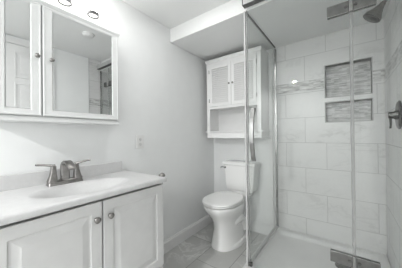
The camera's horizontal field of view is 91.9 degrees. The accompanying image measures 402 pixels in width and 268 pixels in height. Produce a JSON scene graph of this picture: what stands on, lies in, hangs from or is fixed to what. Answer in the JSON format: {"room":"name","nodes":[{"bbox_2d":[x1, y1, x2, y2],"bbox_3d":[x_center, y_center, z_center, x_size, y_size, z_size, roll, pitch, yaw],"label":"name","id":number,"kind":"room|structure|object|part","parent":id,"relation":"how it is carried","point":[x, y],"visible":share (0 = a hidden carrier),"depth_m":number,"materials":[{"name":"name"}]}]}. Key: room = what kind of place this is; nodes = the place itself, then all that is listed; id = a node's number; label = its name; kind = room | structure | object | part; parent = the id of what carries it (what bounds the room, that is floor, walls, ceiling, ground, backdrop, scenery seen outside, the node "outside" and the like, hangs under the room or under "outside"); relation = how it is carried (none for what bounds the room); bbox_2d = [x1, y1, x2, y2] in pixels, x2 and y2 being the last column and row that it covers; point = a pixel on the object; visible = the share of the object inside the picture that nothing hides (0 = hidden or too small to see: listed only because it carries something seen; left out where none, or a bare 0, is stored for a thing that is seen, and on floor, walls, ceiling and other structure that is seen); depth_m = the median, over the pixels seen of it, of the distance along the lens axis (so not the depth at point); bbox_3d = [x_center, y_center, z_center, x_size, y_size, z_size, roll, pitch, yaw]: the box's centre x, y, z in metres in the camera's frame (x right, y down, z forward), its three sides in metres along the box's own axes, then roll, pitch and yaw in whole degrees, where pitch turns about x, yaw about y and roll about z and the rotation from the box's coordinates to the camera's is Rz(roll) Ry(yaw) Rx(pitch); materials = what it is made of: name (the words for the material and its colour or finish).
{"room":"bathroom","nodes":[
{"label":"bathroom","id":0,"kind":"room"},
{"bbox_2d":[0,0,213,240],"bbox_3d":[-1.278,-0.004,0.778,0.100,2.345,5.120,-1,0,37],"label":"wall","id":1,"kind":"structure","parent":0,"point":[162,85],"depth_m":1.76,"materials":[{"name":"paint"}]},
{"bbox_2d":[0,0,119,124],"bbox_3d":[-0.823,-0.394,1.176,0.160,0.658,0.660,-1,0,37],"label":"upper cabinet","id":2,"kind":"object","parent":1,"relation":"attached to","point":[58,65],"visible":1,"depth_m":1.09,"materials":[{"name":"paint"}]},
{"bbox_2d":[5,0,29,107],"bbox_3d":[-0.914,-0.404,0.972,0.002,0.544,0.090,-1,0,37],"label":"mirror","id":3,"kind":"object","parent":2,"relation":"attached to","point":[17,12],"depth_m":0.97,"materials":[{"name":"white mirror"}]},
{"bbox_3d":[-0.915,-0.396,0.972,0.019,0.598,0.184,-1,0,37],"label":"door","id":4,"kind":"part","parent":2,"relation":"part of","materials":[{"name":"wood"}]},
{"bbox_3d":[-0.832,-0.079,1.184,0.128,0.028,0.648,-1,0,37],"label":"moulding","id":5,"kind":"part","parent":2,"relation":"part of","materials":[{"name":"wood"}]},
{"bbox_3d":[-0.837,-0.710,1.185,0.134,0.026,0.660,-1,0,37],"label":"crown moulding","id":6,"kind":"part","parent":2,"relation":"part of","materials":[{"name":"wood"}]},
{"bbox_3d":[-0.727,-0.397,1.224,0.019,0.598,0.434,-1,0,37],"label":"door","id":7,"kind":"part","parent":2,"relation":"part of","materials":[{"name":"wood"}]},
{"bbox_2d":[52,13,111,114],"bbox_3d":[-0.727,-0.405,1.223,0.002,0.544,0.340,-1,0,37],"label":"mirror","id":8,"kind":"object","parent":2,"relation":"attached to","point":[81,51],"depth_m":1.20,"materials":[{"name":"white mirror"}]},
{"bbox_2d":[0,161,121,191],"bbox_3d":[-0.863,0.255,1.226,0.018,0.081,0.783,-1,0,37],"label":"backsplash","id":9,"kind":"structure","parent":1,"relation":"attached to","point":[21,180],"depth_m":1.13,"materials":[{"name":"stone"}]},
{"bbox_2d":[58,0,98,18],"bbox_3d":[-0.836,-0.896,1.175,0.154,0.248,0.490,-1,0,37],"label":"vanity light","id":10,"kind":"object","parent":1,"relation":"attached to","point":[92,5],"visible":1,"depth_m":1.25,"materials":[{"name":"white glass"}]},
{"bbox_2d":[59,0,69,4],"bbox_3d":[-0.803,-0.780,1.147,0.057,0.004,0.057,-1,0,37],"label":"diffuser","id":11,"kind":"object","parent":10,"relation":"attached to","point":[63,2],"depth_m":1.15,"materials":[{"name":"white"}]},
{"bbox_3d":[-0.709,-0.869,1.275,0.064,0.156,0.064,-1,0,37],"label":"lamp shade","id":12,"kind":"part","parent":10,"relation":"part of","materials":[{"name":"white"}]},
{"bbox_2d":[88,13,97,17],"bbox_3d":[-0.708,-0.781,1.275,0.057,0.004,0.057,-1,0,37],"label":"diffuser","id":13,"kind":"object","parent":10,"relation":"attached to","point":[91,15],"depth_m":1.28,"materials":[{"name":"white"}]},
{"bbox_2d":[136,135,143,148],"bbox_3d":[-0.530,0.070,1.690,0.008,0.116,0.072,-1,0,37],"label":"wall outlet","id":14,"kind":"object","parent":1,"relation":"attached to","point":[139,138],"visible":1,"depth_m":1.68,"materials":[{"name":"white plastic"}]},
{"bbox_2d":[164,214,212,253],"bbox_3d":[-0.204,1.103,2.101,0.015,0.121,1.320,-1,0,37],"label":"baseboard","id":15,"kind":"structure","parent":1,"relation":"attached to","point":[176,239],"depth_m":2.14,"materials":[{"name":"white paint"}]},
{"bbox_2d":[122,0,230,28],"bbox_3d":[-0.836,-1.136,-0.116,1.705,0.100,4.020,-1,0,37],"label":"ceiling","id":16,"kind":"structure","parent":0,"point":[170,13],"depth_m":1.68,"materials":[{"name":"paint"}]},
{"bbox_2d":[163,222,266,267],"bbox_3d":[-0.541,1.207,0.233,1.905,0.100,5.120,-1,0,37],"label":"floor","id":17,"kind":"structure","parent":0,"point":[196,251],"depth_m":1.88,"materials":[{"name":"tile"}]},
{"bbox_2d":[0,183,163,267],"bbox_3d":[-0.657,0.748,1.106,0.478,0.830,0.814,-1,0,37],"label":"vanity cabinet","id":18,"kind":"object","parent":17,"relation":"on","point":[124,230],"visible":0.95,"depth_m":0.95,"materials":[{"name":"paint"}]},
{"bbox_3d":[-0.619,0.604,0.823,0.019,0.534,0.395,-1,0,37],"label":"door","id":19,"kind":"part","parent":18,"relation":"part of","materials":[{"name":"paint"}]},
{"bbox_3d":[-0.531,0.606,1.011,0.018,0.534,0.778,-1,0,37],"label":"frame","id":20,"kind":"part","parent":18,"relation":"part of","materials":[{"name":"paint"}]},
{"bbox_2d":[0,161,166,225],"bbox_3d":[-0.667,0.285,1.109,0.473,0.145,0.829,-1,0,37],"label":"sink","id":21,"kind":"object","parent":18,"relation":"in","point":[23,196],"visible":0.93,"depth_m":1.04,"materials":[{"name":"ceramic"}]},
{"bbox_2d":[35,159,90,186],"bbox_3d":[-0.781,0.224,1.140,0.136,0.137,0.282,-1,0,37],"label":"faucet","id":22,"kind":"object","parent":21,"relation":"on","point":[66,166],"visible":1,"depth_m":1.14,"materials":[{"name":"silver metal"}]},
{"bbox_3d":[-0.869,0.176,1.086,0.024,0.025,0.090,-1,0,37],"label":"lever","id":23,"kind":"part","parent":22,"relation":"part of","materials":[{"name":"silver metal"}]},
{"bbox_3d":[-0.851,0.229,1.110,0.044,0.088,0.046,-1,0,37],"label":"handle","id":24,"kind":"part","parent":22,"relation":"part of","materials":[{"name":"silver metal"}]},
{"bbox_3d":[-0.810,0.281,1.163,0.060,0.024,0.180,-1,0,37],"label":"plate","id":25,"kind":"part","parent":22,"relation":"part of","materials":[{"name":"silver metal"}]},
{"bbox_3d":[-0.777,0.214,1.137,0.125,0.118,0.046,-1,0,37],"label":"spout","id":26,"kind":"part","parent":22,"relation":"part of","materials":[{"name":"silver metal"}]},
{"bbox_3d":[-0.772,0.228,1.216,0.044,0.088,0.046,-1,0,37],"label":"handle","id":27,"kind":"part","parent":22,"relation":"part of","materials":[{"name":"silver metal"}]},
{"bbox_3d":[-0.754,0.176,1.240,0.024,0.025,0.090,-1,0,37],"label":"lever","id":28,"kind":"part","parent":22,"relation":"part of","materials":[{"name":"silver metal"}]},
{"bbox_3d":[-0.503,0.418,0.944,0.028,0.031,0.031,-1,0,37],"label":"knob","id":29,"kind":"part","parent":18,"relation":"part of","materials":[{"name":"silver metal"}]},
{"bbox_3d":[-0.462,0.418,0.998,0.028,0.031,0.031,-1,0,37],"label":"knob","id":30,"kind":"part","parent":18,"relation":"part of","materials":[{"name":"silver metal"}]},
{"bbox_3d":[-0.378,0.603,1.147,0.019,0.534,0.401,-1,0,37],"label":"door","id":31,"kind":"part","parent":18,"relation":"part of","materials":[{"name":"paint"}]},
{"bbox_2d":[202,160,260,251],"bbox_3d":[0.316,0.739,2.078,0.431,0.836,0.705,-1,0,37],"label":"toilet","id":32,"kind":"object","parent":17,"relation":"on","point":[225,208],"visible":0.98,"depth_m":1.99,"materials":[{"name":"ceramic"}]},
{"bbox_3d":[0.231,0.663,2.010,0.370,0.022,0.495,-1,0,37],"label":"lid","id":33,"kind":"part","parent":32,"relation":"part of","materials":[{"name":"white plastic"}]},
{"bbox_3d":[0.233,0.689,2.012,0.368,0.024,0.498,-1,0,37],"label":"seat","id":34,"kind":"part","parent":32,"relation":"part of","materials":[{"name":"white plastic"}]},
{"bbox_3d":[0.274,0.930,2.062,0.368,0.456,0.610,-1,0,37],"label":"bowl","id":35,"kind":"part","parent":32,"relation":"part of","materials":[{"name":"ceramic"}]},
{"bbox_3d":[0.469,0.340,2.276,0.412,0.039,0.201,-1,0,37],"label":"tank lid","id":36,"kind":"part","parent":32,"relation":"part of","materials":[{"name":"ceramic"}]},
{"bbox_3d":[0.476,0.507,2.281,0.386,0.290,0.185,-1,0,37],"label":"tank","id":37,"kind":"part","parent":32,"relation":"part of","materials":[{"name":"ceramic"}]},
{"bbox_2d":[243,226,390,267],"bbox_3d":[0.925,1.080,1.542,0.914,0.135,0.864,-1,0,37],"label":"shower tray","id":38,"kind":"object","parent":17,"relation":"on","point":[286,248],"visible":0.73,"depth_m":1.70,"materials":[{"name":"plastic"}]},
{"bbox_2d":[242,0,380,267],"bbox_3d":[0.923,-0.007,1.543,0.894,2.038,0.862,-1,0,37],"label":"shower enclosure","id":39,"kind":"object","parent":38,"relation":"on","point":[350,6],"visible":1,"depth_m":1.19,"materials":[{"name":"silver glass"}]},
{"bbox_3d":[0.349,0.028,1.502,0.014,1.948,0.018,-1,0,37],"label":"corner post","id":40,"kind":"part","parent":39,"relation":"part of","materials":[{"name":"silver metal"}]},
{"bbox_3d":[0.379,0.005,1.435,0.038,0.392,0.039,-1,0,37],"label":"door handle","id":41,"kind":"part","parent":39,"relation":"part of","materials":[{"name":"silver metal"}]},
{"bbox_3d":[0.863,-0.730,1.126,0.224,0.060,0.008,-1,0,37],"label":"clamp plate","id":42,"kind":"part","parent":39,"relation":"part of","materials":[{"name":"metal"}]},
{"bbox_3d":[0.879,0.725,1.118,0.224,0.060,0.008,-1,0,37],"label":"clamp plate","id":43,"kind":"part","parent":39,"relation":"part of","materials":[{"name":"metal"}]},
{"bbox_2d":[214,19,387,255],"bbox_3d":[0.893,0.099,2.179,1.705,2.105,0.120,-1,0,37],"label":"wall","id":44,"kind":"structure","parent":0,"point":[315,177],"depth_m":1.89,"materials":[{"name":"tile"}]},
{"bbox_2d":[205,46,270,137],"bbox_3d":[0.411,-0.426,2.285,0.718,0.942,0.280,-1,0,37],"label":"upper cabinet","id":45,"kind":"object","parent":44,"relation":"attached to","point":[225,74],"visible":0.97,"depth_m":2.20,"materials":[{"name":"white paint"}]},
{"bbox_3d":[0.159,-0.439,2.499,0.018,0.840,0.240,-1,0,37],"label":"panel","id":46,"kind":"part","parent":45,"relation":"part of","materials":[{"name":"white paint"}]},
{"bbox_3d":[0.222,-0.577,2.283,0.292,0.493,0.008,-1,0,37],"label":"door","id":47,"kind":"part","parent":45,"relation":"part of","materials":[{"name":"white paint"}]},
{"bbox_3d":[0.222,-0.571,2.283,0.219,0.410,0.014,-1,0,37],"label":"louver panel","id":48,"kind":"part","parent":45,"relation":"part of","materials":[{"name":"white paint"}]},
{"bbox_3d":[0.410,-0.880,2.295,0.702,0.034,0.264,-1,0,37],"label":"cornice","id":49,"kind":"part","parent":45,"relation":"part of","materials":[{"name":"white paint"}]},
{"bbox_3d":[0.491,-0.446,2.395,0.640,0.835,0.010,-1,0,37],"label":"panel","id":50,"kind":"part","parent":45,"relation":"part of","materials":[{"name":"white paint"}]},
{"bbox_2d":[205,130,270,137],"bbox_3d":[0.421,0.005,2.290,0.718,0.080,0.264,-1,0,37],"label":"shelf","id":51,"kind":"object","parent":45,"relation":"attached to","point":[210,133],"depth_m":2.19,"materials":[{"name":"white paint"}]},
{"bbox_3d":[0.458,-0.574,2.106,0.219,0.410,0.014,-1,0,37],"label":"louver panel","id":52,"kind":"part","parent":45,"relation":"part of","materials":[{"name":"white paint"}]},
{"bbox_3d":[0.458,-0.581,2.106,0.292,0.493,0.008,-1,0,37],"label":"door","id":53,"kind":"part","parent":45,"relation":"part of","materials":[{"name":"white paint"}]},
{"bbox_3d":[0.686,-0.447,2.106,0.018,0.840,0.240,-1,0,37],"label":"panel","id":54,"kind":"part","parent":45,"relation":"part of","materials":[{"name":"white paint"}]},
{"bbox_2d":[268,52,273,229],"bbox_3d":[0.784,0.123,2.171,0.036,2.060,0.022,-1,0,37],"label":"trim","id":55,"kind":"structure","parent":44,"relation":"attached to","point":[270,54],"depth_m":2.16,"materials":[{"name":"white paint"}]},
{"bbox_2d":[170,0,389,60],"bbox_3d":[0.665,-1.073,1.896,1.705,0.240,1.000,-1,0,37],"label":"soffit","id":56,"kind":"object","parent":44,"relation":"attached to","point":[218,32],"depth_m":1.73,"materials":[{"name":"paint"}]},
{"bbox_2d":[324,56,373,122],"bbox_3d":[1.351,-0.387,1.796,0.352,0.552,0.063,-1,0,37],"label":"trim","id":57,"kind":"structure","parent":44,"relation":"attached to","point":[372,56],"depth_m":1.76,"materials":[{"name":"grey metal"}]},
{"bbox_2d":[384,0,401,267],"bbox_3d":[1.325,-0.031,1.251,0.100,2.345,1.090,-1,0,37],"label":"wall","id":58,"kind":"structure","parent":0,"point":[393,15],"depth_m":1.35,"materials":[{"name":"tile"}]},
{"bbox_2d":[363,0,387,22],"bbox_3d":[1.141,-0.810,1.242,0.166,0.177,0.106,-1,0,37],"label":"shower head","id":59,"kind":"object","parent":58,"relation":"attached to","point":[374,15],"visible":1,"depth_m":1.23,"materials":[{"name":"silver metal"}]},
{"bbox_2d":[388,100,401,128],"bbox_3d":[1.195,-0.117,1.204,0.050,0.176,0.176,-1,0,37],"label":"shower valve","id":60,"kind":"object","parent":58,"relation":"attached to","point":[397,114],"visible":1,"depth_m":1.18,"materials":[{"name":"silver metal"}]},
{"bbox_3d":[1.190,-0.117,1.208,0.038,0.060,0.060,-1,0,37],"label":"valve stem","id":61,"kind":"part","parent":60,"relation":"part of","materials":[{"name":"silver metal"}]}
]}

